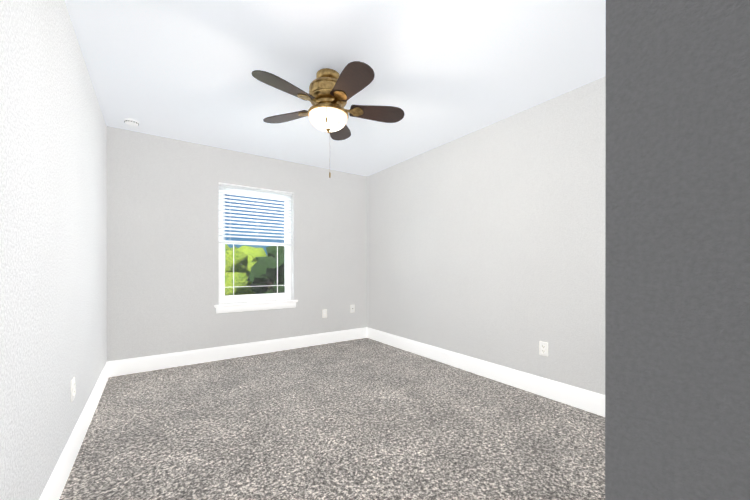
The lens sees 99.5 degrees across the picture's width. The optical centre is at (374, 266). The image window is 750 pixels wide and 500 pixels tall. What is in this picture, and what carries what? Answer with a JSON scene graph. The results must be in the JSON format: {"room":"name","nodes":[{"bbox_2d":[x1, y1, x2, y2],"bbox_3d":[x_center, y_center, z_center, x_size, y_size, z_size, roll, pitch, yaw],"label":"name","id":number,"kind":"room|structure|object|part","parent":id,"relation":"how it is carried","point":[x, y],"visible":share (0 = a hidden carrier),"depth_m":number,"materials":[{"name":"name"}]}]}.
{"room":"empty bedroom","nodes":[
{"label":"empty bedroom","id":0,"kind":"room"},
{"bbox_2d":[0,0,106,499],"bbox_3d":[-1.229,-0.146,0.986,0.140,2.440,5.330,0,0,-35],"label":"wall","id":1,"kind":"structure","parent":0,"point":[53,234],"depth_m":1.34,"materials":[{"name":"paint"}]},
{"bbox_2d":[71,377,75,401],"bbox_3d":[-1.678,0.681,1.765,0.012,0.116,0.072,0,0,-35],"label":"outlet","id":2,"kind":"object","parent":1,"relation":"attached to","point":[73,386],"visible":0.98,"depth_m":1.75,"materials":[{"name":"white plastic"}]},
{"bbox_2d":[39,362,108,499],"bbox_3d":[-1.148,0.999,1.008,0.015,0.150,5.070,0,0,-35],"label":"baseboard","id":3,"kind":"structure","parent":1,"relation":"attached to","point":[55,486],"depth_m":1.73,"materials":[{"name":"white wood"}]},
{"bbox_2d":[107,126,366,361],"bbox_3d":[-1.407,-0.149,4.013,3.030,2.440,0.160,0,0,-35],"label":"wall","id":4,"kind":"structure","parent":0,"point":[162,245],"depth_m":3.54,"materials":[{"name":"paint"}]},
{"bbox_2d":[108,327,366,376],"bbox_3d":[-1.357,0.996,3.943,3.030,0.150,0.015,0,0,-35],"label":"baseboard","id":5,"kind":"structure","parent":4,"relation":"attached to","point":[140,364],"depth_m":3.67,"materials":[{"name":"white wood"}]},
{"bbox_2d":[214,183,297,312],"bbox_3d":[-1.466,-0.220,3.949,0.980,1.500,0.187,0,0,-35],"label":"window","id":6,"kind":"structure","parent":4,"relation":"in","point":[247,192],"depth_m":3.92,"materials":[{"name":"white plastic"}]},
{"bbox_2d":[219,184,291,263],"bbox_3d":[-1.453,-0.474,3.930,0.874,0.979,0.065,0,0,-35],"label":"blind","id":7,"kind":"object","parent":6,"relation":"attached to","point":[226,187],"depth_m":3.91,"materials":[{"name":"white plastic"}]},
{"bbox_2d":[322,309,326,317],"bbox_3d":[-0.698,0.650,4.404,0.072,0.116,0.012,0,0,-35],"label":"outlet","id":8,"kind":"object","parent":4,"relation":"attached to","point":[324,313],"visible":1,"depth_m":4.40,"materials":[{"name":"white plastic"}]},
{"bbox_2d":[350,305,354,312],"bbox_3d":[-0.327,0.615,4.659,0.072,0.116,0.017,0,0,-35],"label":"outlet","id":9,"kind":"object","parent":4,"relation":"attached to","point":[352,308],"visible":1,"depth_m":4.66,"materials":[{"name":"white plastic"}]},
{"bbox_2d":[59,338,604,499],"bbox_3d":[0.071,1.103,1.894,3.330,0.060,5.330,0,0,-35],"label":"floor","id":10,"kind":"structure","parent":0,"point":[364,419],"depth_m":2.02,"materials":[{"name":"carpet"}]},
{"bbox_2d":[65,0,605,175],"bbox_3d":[0.071,-1.417,1.891,3.330,0.100,5.330,0,0,-35],"label":"ceiling","id":11,"kind":"structure","parent":0,"point":[446,71],"depth_m":2.13,"materials":[{"name":"paint"}]},
{"bbox_2d":[124,118,138,126],"bbox_3d":[-2.282,-1.349,2.975,0.116,0.039,0.116,0,0,-35],"label":"smoke detector","id":12,"kind":"object","parent":11,"relation":"attached to","point":[131,122],"visible":1,"depth_m":2.95,"materials":[{"name":"white plastic"}]},
{"bbox_2d":[252,61,403,177],"bbox_3d":[-0.328,-1.021,2.305,1.128,0.692,1.042,0,0,4],"label":"fan","id":13,"kind":"object","parent":11,"relation":"hanging from","point":[355,77],"depth_m":2.16,"materials":[{"name":"brown wood"}]},
{"bbox_3d":[-0.624,-1.132,2.388,0.495,0.042,0.173,0,0,22],"label":"fan blade","id":14,"kind":"part","parent":13,"relation":"part of","materials":[{"name":"brown wood"}]},
{"bbox_3d":[-0.333,-1.027,2.262,0.276,0.094,0.276,0,0,-35],"label":"glass fan bowl","id":15,"kind":"part","parent":13,"relation":"part of","materials":[{"name":"white glass"}]},
{"bbox_3d":[-0.333,-0.897,2.262,0.013,0.443,0.317,0,0,-4],"label":"fan pull chains","id":16,"kind":"part","parent":13,"relation":"part of","materials":[{"name":"gold metal"}]},
{"bbox_3d":[-0.303,-1.133,2.578,0.173,0.042,0.495,0,0,4],"label":"fan blade","id":17,"kind":"part","parent":13,"relation":"part of","materials":[{"name":"brown wood"}]},
{"bbox_3d":[-0.023,-1.132,2.330,0.495,0.042,0.173,0,0,-14],"label":"fan blade","id":18,"kind":"part","parent":13,"relation":"part of","materials":[{"name":"brown wood"}]},
{"bbox_2d":[367,76,605,394],"bbox_3d":[1.057,-0.149,3.251,0.140,2.440,4.230,0,0,-35],"label":"wall","id":19,"kind":"structure","parent":0,"point":[487,243],"depth_m":2.91,"materials":[{"name":"paint"}]},
{"bbox_2d":[367,327,604,416],"bbox_3d":[0.992,0.997,3.209,0.015,0.150,3.906,0,0,-35],"label":"baseboard","id":20,"kind":"structure","parent":19,"relation":"attached to","point":[585,400],"depth_m":2.89,"materials":[{"name":"white wood"}]},
{"bbox_2d":[539,341,547,356],"bbox_3d":[1.397,0.680,2.630,0.012,0.116,0.072,0,0,-35],"label":"outlet","id":21,"kind":"object","parent":19,"relation":"attached to","point":[543,348],"visible":1,"depth_m":2.63,"materials":[{"name":"white plastic"}]},
{"bbox_2d":[605,0,749,499],"bbox_3d":[0.243,0.045,0.220,0.005,2.060,0.140,0,0,-35],"label":"wall","id":22,"kind":"structure","parent":0,"point":[677,294],"depth_m":0.24,"materials":[{"name":"grey paint"}]},
{"label":"outside","id":23,"kind":"structure","parent":0,"visible":0},
{"bbox_3d":[-15.976,4.142,26.636,55.000,0.200,57.930,0,0,-35],"label":"ground","id":24,"kind":"structure","parent":23,"visible":0},
{"bbox_2d":[225,244,267,264],"bbox_3d":[-7.366,1.396,15.888,5.395,5.318,5.235,0,0,-35],"label":"tree","id":25,"kind":"object","parent":24,"relation":"on","point":[251,256],"depth_m":15.80,"materials":[{"name":"green plant"}]},
{"bbox_2d":[225,249,269,295],"bbox_3d":[-5.332,1.592,11.005,3.714,4.940,3.662,0,0,-35],"label":"tree","id":26,"kind":"object","parent":24,"relation":"on","point":[238,268],"depth_m":10.07,"materials":[{"name":"green plant"}]},
{"bbox_2d":[247,246,284,293],"bbox_3d":[-1.904,1.565,8.660,2.673,4.999,2.533,0,0,-35],"label":"tree","id":27,"kind":"object","parent":24,"relation":"on","point":[254,269],"depth_m":8.30,"materials":[{"name":"green plant"}]},
{"bbox_2d":[255,246,279,293],"bbox_3d":[-3.154,1.434,13.690,4.574,5.249,4.179,0,0,-35],"label":"tree","id":28,"kind":"object","parent":24,"relation":"on","point":[270,250],"depth_m":13.00,"materials":[{"name":"green plant"}]}
]}

